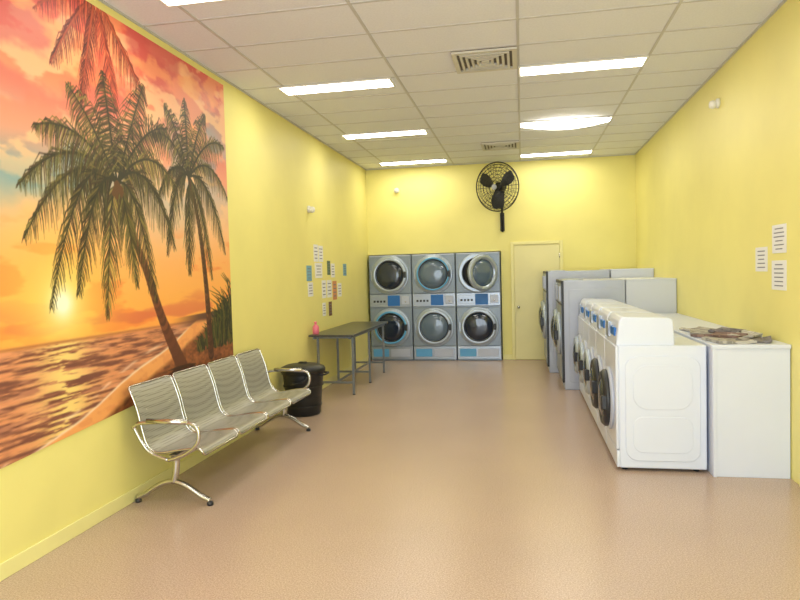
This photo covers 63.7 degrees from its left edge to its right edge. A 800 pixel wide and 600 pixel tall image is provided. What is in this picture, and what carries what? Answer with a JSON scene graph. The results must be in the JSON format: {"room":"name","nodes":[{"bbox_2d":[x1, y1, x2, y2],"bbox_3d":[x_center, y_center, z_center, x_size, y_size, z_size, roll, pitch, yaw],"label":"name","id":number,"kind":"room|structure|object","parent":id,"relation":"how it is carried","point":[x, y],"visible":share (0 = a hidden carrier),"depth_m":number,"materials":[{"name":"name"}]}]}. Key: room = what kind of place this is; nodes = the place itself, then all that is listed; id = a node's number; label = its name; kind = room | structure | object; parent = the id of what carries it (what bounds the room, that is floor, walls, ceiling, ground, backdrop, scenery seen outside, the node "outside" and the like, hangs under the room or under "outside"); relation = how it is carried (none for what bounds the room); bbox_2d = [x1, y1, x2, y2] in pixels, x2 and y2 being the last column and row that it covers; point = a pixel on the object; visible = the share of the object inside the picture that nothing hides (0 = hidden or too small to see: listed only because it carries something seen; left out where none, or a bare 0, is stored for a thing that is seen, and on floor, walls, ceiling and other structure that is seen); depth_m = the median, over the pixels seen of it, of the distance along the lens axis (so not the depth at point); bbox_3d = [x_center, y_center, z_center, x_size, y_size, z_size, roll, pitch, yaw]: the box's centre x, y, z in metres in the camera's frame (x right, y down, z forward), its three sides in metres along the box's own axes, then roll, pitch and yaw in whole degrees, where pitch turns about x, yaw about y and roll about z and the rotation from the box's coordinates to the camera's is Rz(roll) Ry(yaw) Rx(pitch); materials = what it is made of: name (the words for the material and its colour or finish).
{"room":"laundry","nodes":[
{"label":"laundry","id":0,"kind":"room"},
{"bbox_2d":[0,0,370,562],"bbox_3d":[-1.951,-0.364,5.927,0.100,3.735,13.740,-1,2,11],"label":"wall","id":1,"kind":"structure","parent":0,"point":[275,170],"depth_m":7.49,"materials":[{"name":"yellow paint"}]},
{"bbox_2d":[0,0,232,468],"bbox_3d":[-2.139,-0.552,4.660,0.011,3.093,4.000,-1,2,11],"label":"mural","id":2,"kind":"object","parent":1,"relation":"attached to","point":[115,254],"visible":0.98,"depth_m":4.57,"materials":[{"name":"orange paint"}]},
{"bbox_2d":[0,357,367,581],"bbox_3d":[-1.851,1.451,5.968,0.014,0.100,13.490,-1,2,11],"label":"baseboard","id":3,"kind":"structure","parent":1,"relation":"attached to","point":[12,565],"depth_m":4.46,"materials":[{"name":"yellow paint"}]},
{"bbox_2d":[306,266,311,280],"bbox_3d":[-1.288,-0.378,9.122,0.004,0.220,0.220,-1,2,11],"label":"notice","id":4,"kind":"object","parent":1,"relation":"attached to","point":[308,268],"visible":1,"depth_m":9.13,"materials":[{"name":"blue paper"}]},
{"bbox_2d":[308,282,312,296],"bbox_3d":[-1.274,-0.150,9.171,0.004,0.200,0.220,-1,2,11],"label":"notice","id":5,"kind":"object","parent":1,"relation":"attached to","point":[310,285],"visible":1,"depth_m":9.16,"materials":[{"name":"white paper"}]},
{"bbox_2d":[307,206,314,212],"bbox_3d":[-1.255,-1.288,9.124,0.100,0.105,0.100,-1,2,11],"label":"sensor","id":6,"kind":"object","parent":1,"relation":"attached to","point":[309,209],"visible":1,"depth_m":9.09,"materials":[{"name":"white plastic"}]},
{"bbox_2d":[313,244,317,261],"bbox_3d":[-1.234,-0.688,9.434,0.004,0.250,0.200,-1,2,11],"label":"notice","id":7,"kind":"object","parent":1,"relation":"attached to","point":[315,247],"visible":1,"depth_m":9.42,"materials":[{"name":"white paper"}]},
{"bbox_2d":[315,263,322,277],"bbox_3d":[-1.207,-0.438,9.552,0.004,0.220,0.340,-1,2,11],"label":"notice","id":8,"kind":"object","parent":1,"relation":"attached to","point":[318,266],"visible":1,"depth_m":9.54,"materials":[{"name":"white paper"}]},
{"bbox_2d":[318,246,322,261],"bbox_3d":[-1.190,-0.694,9.665,0.004,0.240,0.210,-1,2,11],"label":"notice","id":9,"kind":"object","parent":1,"relation":"attached to","point":[320,248],"visible":1,"depth_m":9.65,"materials":[{"name":"white paper"}]},
{"bbox_2d":[322,280,325,297],"bbox_3d":[-1.156,-0.164,9.790,0.004,0.270,0.200,-1,2,11],"label":"notice","id":10,"kind":"object","parent":1,"relation":"attached to","point":[323,281],"visible":1,"depth_m":9.79,"materials":[{"name":"white paper"}]},
{"bbox_2d":[322,302,325,315],"bbox_3d":[-1.152,0.141,9.783,0.004,0.200,0.160,-1,2,11],"label":"notice","id":11,"kind":"object","parent":1,"relation":"attached to","point":[323,304],"visible":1,"depth_m":9.79,"materials":[{"name":"white paper"}]},
{"bbox_2d":[327,261,330,274],"bbox_3d":[-1.113,-0.502,10.051,0.004,0.220,0.160,-1,2,11],"label":"notice","id":12,"kind":"object","parent":1,"relation":"attached to","point":[328,262],"visible":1,"depth_m":10.03,"materials":[{"name":"green paper"}]},
{"bbox_2d":[327,280,331,297],"bbox_3d":[-1.104,-0.177,10.065,0.004,0.270,0.240,-1,2,11],"label":"notice","id":13,"kind":"object","parent":1,"relation":"attached to","point":[329,282],"visible":1,"depth_m":10.06,"materials":[{"name":"white paper"}]},
{"bbox_2d":[329,301,331,315],"bbox_3d":[-1.092,0.136,10.098,0.004,0.220,0.160,-1,2,11],"label":"notice","id":14,"kind":"object","parent":1,"relation":"attached to","point":[330,303],"visible":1,"depth_m":10.10,"materials":[{"name":"brown paper"}]},
{"bbox_2d":[331,263,334,276],"bbox_3d":[-1.071,-0.472,10.269,0.004,0.220,0.200,-1,2,11],"label":"notice","id":15,"kind":"object","parent":1,"relation":"attached to","point":[332,265],"visible":1,"depth_m":10.25,"materials":[{"name":"white paper"}]},
{"bbox_2d":[332,281,336,299],"bbox_3d":[-1.049,-0.156,10.351,0.004,0.300,0.220,-1,2,11],"label":"notice","id":16,"kind":"object","parent":1,"relation":"attached to","point":[334,283],"visible":1,"depth_m":10.34,"materials":[{"name":"brown paper"}]},
{"bbox_2d":[337,283,341,296],"bbox_3d":[-0.997,-0.169,10.626,0.004,0.220,0.220,-1,2,11],"label":"notice","id":17,"kind":"object","parent":1,"relation":"attached to","point":[338,284],"visible":1,"depth_m":10.62,"materials":[{"name":"white paper"}]},
{"bbox_2d":[343,264,346,275],"bbox_3d":[-0.940,-0.514,10.955,0.004,0.200,0.200,-1,2,11],"label":"notice","id":18,"kind":"object","parent":1,"relation":"attached to","point":[344,265],"visible":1,"depth_m":10.93,"materials":[{"name":"blue paper"}]},
{"bbox_2d":[0,358,799,599],"bbox_3d":[0.698,1.483,5.969,5.220,0.100,14.640,-1,2,11],"label":"floor","id":19,"kind":"structure","parent":0,"point":[436,479],"depth_m":4.44,"materials":[{"name":"laminate"}]},
{"bbox_2d":[127,348,310,505],"bbox_3d":[-1.520,1.038,5.954,0.643,0.909,2.523,-1,2,11],"label":"bench","id":20,"kind":"object","parent":19,"relation":"on","point":[223,398],"visible":1,"depth_m":5.58,"materials":[{"name":"silver metal"}]},
{"bbox_2d":[281,361,328,416],"bbox_3d":[-1.183,1.079,7.917,0.556,0.645,0.557,-3,3,-34],"label":"rubbish bin","id":21,"kind":"object","parent":19,"relation":"on","point":[310,405],"visible":0.85,"depth_m":7.74,"materials":[{"name":"black plastic"}]},
{"bbox_2d":[308,321,387,394],"bbox_3d":[-0.730,0.864,10.073,0.640,0.870,2.380,-1,2,11],"label":"folding table","id":22,"kind":"object","parent":19,"relation":"on","point":[351,330],"visible":0.94,"depth_m":9.94,"materials":[{"name":"metal"}]},
{"bbox_2d":[312,322,318,333],"bbox_3d":[-1.191,0.393,9.089,0.092,0.177,0.092,-1,2,11],"label":"detergent bottle","id":23,"kind":"object","parent":22,"relation":"on","point":[315,328],"visible":1,"depth_m":9.05,"materials":[{"name":"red plastic"}]},
{"bbox_2d":[369,255,413,360],"bbox_3d":[-0.120,0.143,12.772,0.835,2.050,0.830,-1,2,11],"label":"dryer","id":24,"kind":"object","parent":19,"relation":"on","point":[390,276],"visible":0.93,"depth_m":12.42,"materials":[{"name":"metal"}]},
{"bbox_2d":[411,253,457,360],"bbox_3d":[0.710,0.128,12.613,0.835,2.050,0.830,-1,2,11],"label":"dryer","id":25,"kind":"object","parent":19,"relation":"on","point":[433,275],"visible":0.98,"depth_m":12.26,"materials":[{"name":"metal"}]},
{"bbox_2d":[455,252,502,359],"bbox_3d":[1.502,0.122,12.256,0.835,2.050,1.236,-1,2,11],"label":"dryer","id":26,"kind":"object","parent":19,"relation":"on","point":[478,274],"visible":1,"depth_m":12.12,"materials":[{"name":"metal"}]},
{"bbox_2d":[538,270,579,357],"bbox_3d":[3.053,0.298,11.578,1.103,1.672,0.768,-1,2,11],"label":"washer","id":27,"kind":"object","parent":19,"relation":"on","point":[543,300],"visible":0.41,"depth_m":11.55,"materials":[{"name":"grey metal"}]},
{"bbox_2d":[539,270,609,372],"bbox_3d":[2.908,0.334,10.813,1.103,1.672,0.768,-1,2,11],"label":"washer","id":28,"kind":"object","parent":19,"relation":"on","point":[546,314],"visible":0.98,"depth_m":10.50,"materials":[{"name":"grey metal"}]},
{"bbox_2d":[551,278,614,376],"bbox_3d":[2.841,0.433,10.025,0.963,1.542,0.738,-1,2,11],"label":"washer","id":29,"kind":"object","parent":19,"relation":"on","point":[555,311],"visible":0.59,"depth_m":9.99,"materials":[{"name":"grey metal"}]},
{"bbox_2d":[553,279,624,389],"bbox_3d":[2.701,0.468,9.289,0.963,1.542,0.738,-1,2,11],"label":"washer","id":30,"kind":"object","parent":19,"relation":"on","point":[571,292],"visible":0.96,"depth_m":8.97,"materials":[{"name":"grey metal"}]},
{"bbox_2d":[573,298,615,396],"bbox_3d":[2.701,0.630,8.504,0.815,1.285,0.728,-1,2,11],"label":"washer","id":31,"kind":"object","parent":19,"relation":"on","point":[577,339],"visible":0.22,"depth_m":8.46,"materials":[{"name":"white metal"}]},
{"bbox_2d":[577,301,624,408],"bbox_3d":[2.565,0.664,7.787,0.815,1.285,0.728,-1,2,11],"label":"washer","id":32,"kind":"object","parent":19,"relation":"on","point":[582,346],"visible":0.2,"depth_m":7.73,"materials":[{"name":"white metal"}]},
{"bbox_2d":[583,304,636,424],"bbox_3d":[2.429,0.697,7.071,0.815,1.285,0.728,-1,2,11],"label":"washer","id":33,"kind":"object","parent":19,"relation":"on","point":[589,354],"visible":0.24,"depth_m":7.01,"materials":[{"name":"white metal"}]},
{"bbox_2d":[599,268,653,277],"bbox_3d":[3.861,0.300,11.032,0.654,1.670,1.576,-1,2,11],"label":"tall cabinet","id":34,"kind":"object","parent":19,"relation":"on","point":[632,272],"visible":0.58,"depth_m":10.24,"materials":[{"name":"white metal"}]},
{"bbox_2d":[589,308,683,443],"bbox_3d":[2.293,0.731,6.355,0.815,1.285,0.728,-1,2,11],"label":"washer","id":35,"kind":"object","parent":19,"relation":"on","point":[597,364],"visible":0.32,"depth_m":6.28,"materials":[{"name":"white metal"}]},
{"bbox_2d":[615,277,676,312],"bbox_3d":[3.572,0.442,9.504,0.654,1.530,1.496,-1,2,11],"label":"cabinet","id":36,"kind":"object","parent":19,"relation":"on","point":[652,294],"visible":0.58,"depth_m":8.75,"materials":[{"name":"white metal"}]},
{"bbox_2d":[598,312,706,471],"bbox_3d":[2.157,0.765,5.638,0.815,1.285,0.728,-1,2,11],"label":"washer","id":37,"kind":"object","parent":19,"relation":"on","point":[652,385],"visible":1,"depth_m":5.29,"materials":[{"name":"white metal"}]},
{"bbox_2d":[656,313,790,478],"bbox_3d":[3.121,0.797,6.899,0.576,1.062,3.710,-1,2,11],"label":"countertop","id":38,"kind":"structure","parent":19,"relation":"on","point":[748,385],"depth_m":5.10,"materials":[{"name":"laminate"}]},
{"bbox_2d":[679,326,771,343],"bbox_3d":[2.880,0.297,5.720,0.577,0.049,1.270,-1,2,11],"label":"pile","id":39,"kind":"object","parent":38,"relation":"on","point":[722,335],"visible":1,"depth_m":5.47,"materials":[{"name":"multicoloured paper"}]},
{"bbox_2d":[104,0,782,169],"bbox_3d":[0.596,-2.347,5.809,5.220,0.100,14.640,-1,2,11],"label":"ceiling","id":40,"kind":"structure","parent":0,"point":[390,15],"depth_m":6.15,"materials":[{"name":"tile"}]},
{"bbox_2d":[159,0,227,6],"bbox_3d":[-1.146,-2.186,4.512,1.240,0.016,0.310,-1,2,11],"label":"ceiling light panel","id":41,"kind":"object","parent":40,"relation":"in","point":[169,3],"depth_m":4.71,"materials":[{"name":"white plastic"}]},
{"bbox_2d":[277,78,395,95],"bbox_3d":[-0.683,-2.300,6.945,1.240,0.016,0.310,-1,2,11],"label":"ceiling light panel","id":42,"kind":"object","parent":40,"relation":"in","point":[380,82],"depth_m":6.93,"materials":[{"name":"white plastic"}]},
{"bbox_2d":[341,129,427,139],"bbox_3d":[-0.221,-2.415,9.379,1.240,0.016,0.310,-1,2,11],"label":"ceiling light panel","id":43,"kind":"object","parent":40,"relation":"in","point":[418,131],"depth_m":9.37,"materials":[{"name":"white plastic"}]},
{"bbox_2d":[379,159,447,165],"bbox_3d":[0.241,-2.529,11.813,1.240,0.016,0.310,-1,2,11],"label":"ceiling light panel","id":44,"kind":"object","parent":40,"relation":"in","point":[431,160],"depth_m":11.80,"materials":[{"name":"white plastic"}]},
{"bbox_2d":[98,0,786,169],"bbox_3d":[0.523,-2.274,5.418,5.020,0.014,13.640,-1,2,11],"label":"grid","id":45,"kind":"object","parent":40,"relation":"attached to","point":[680,2],"depth_m":6.53,"materials":[{"name":"white metal"}]},
{"bbox_2d":[451,46,516,73],"bbox_3d":[0.821,-2.301,6.186,0.600,0.034,0.600,-1,2,11],"label":"ceiling air vent","id":46,"kind":"object","parent":40,"relation":"in","point":[500,58],"depth_m":6.13,"materials":[{"name":"white metal"}]},
{"bbox_2d":[481,140,518,150],"bbox_3d":[1.630,-2.501,10.445,0.600,0.034,0.600,-1,2,11],"label":"ceiling air vent","id":47,"kind":"object","parent":40,"relation":"in","point":[502,145],"depth_m":10.38,"materials":[{"name":"white metal"}]},
{"bbox_2d":[520,150,592,157],"bbox_3d":[2.745,-2.577,11.335,1.240,0.016,0.310,-1,2,11],"label":"ceiling light panel","id":48,"kind":"object","parent":40,"relation":"in","point":[581,151],"depth_m":11.33,"materials":[{"name":"white plastic"}]},
{"bbox_2d":[519,116,612,129],"bbox_3d":[2.284,-2.430,8.903,1.240,0.080,0.310,-1,2,11],"label":"ceiling light panel","id":49,"kind":"object","parent":40,"relation":"in","point":[561,124],"depth_m":8.81,"materials":[{"name":"white plastic"}]},
{"bbox_2d":[518,56,648,76],"bbox_3d":[1.821,-2.348,6.468,1.240,0.016,0.310,-1,2,11],"label":"ceiling light panel","id":50,"kind":"object","parent":40,"relation":"in","point":[639,61],"depth_m":6.46,"materials":[{"name":"white plastic"}]},
{"bbox_2d":[366,155,636,359],"bbox_3d":[1.932,-0.750,12.656,5.220,3.735,0.950,-1,2,11],"label":"wall","id":51,"kind":"structure","parent":0,"point":[588,204],"depth_m":12.11,"materials":[{"name":"yellow paint"}]},
{"bbox_2d":[476,162,518,231],"bbox_3d":[1.777,-1.885,11.723,0.581,1.248,0.727,-2,2,-14],"label":"wall fan","id":52,"kind":"object","parent":51,"relation":"attached to","point":[497,200],"visible":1,"depth_m":11.71,"materials":[{"name":"black metal"}]},
{"bbox_2d":[503,354,511,359],"bbox_3d":[3.160,1.063,12.017,2.435,0.100,0.014,-1,2,11],"label":"baseboard","id":53,"kind":"structure","parent":51,"relation":"attached to","point":[505,356],"depth_m":12.22,"materials":[{"name":"yellow paint"}]},
{"bbox_2d":[510,240,562,359],"bbox_3d":[2.570,0.012,12.029,0.960,2.230,0.108,-1,2,11],"label":"door","id":54,"kind":"structure","parent":51,"relation":"in","point":[528,262],"depth_m":12.09,"materials":[{"name":"paint"}]},
{"bbox_2d":[635,0,799,483],"bbox_3d":[3.077,-0.459,4.968,0.100,3.735,13.740,-1,2,11],"label":"wall","id":55,"kind":"structure","parent":0,"point":[712,185],"depth_m":6.15,"materials":[{"name":"yellow paint"}]},
{"bbox_2d":[709,98,719,108],"bbox_3d":[3.278,-2.049,6.720,0.100,0.105,0.100,-1,2,11],"label":"security camera","id":56,"kind":"object","parent":55,"relation":"attached to","point":[713,104],"visible":1,"depth_m":6.69,"materials":[{"name":"white plastic"}]},
{"bbox_2d":[755,247,767,270],"bbox_3d":[3.146,-0.354,5.601,0.004,0.210,0.280,-1,2,11],"label":"notice","id":57,"kind":"object","parent":55,"relation":"attached to","point":[761,253],"visible":1,"depth_m":5.59,"materials":[{"name":"white paper"}]},
{"bbox_2d":[772,260,786,290],"bbox_3d":[3.077,-0.202,5.224,0.004,0.240,0.300,-1,2,11],"label":"notice","id":58,"kind":"object","parent":55,"relation":"attached to","point":[779,267],"visible":1,"depth_m":5.21,"materials":[{"name":"white paper"}]},
{"bbox_2d":[772,223,786,252],"bbox_3d":[3.068,-0.496,5.207,0.004,0.230,0.290,-1,2,11],"label":"notice","id":59,"kind":"object","parent":55,"relation":"attached to","point":[779,232],"visible":1,"depth_m":5.19,"materials":[{"name":"white paper"}]}
]}

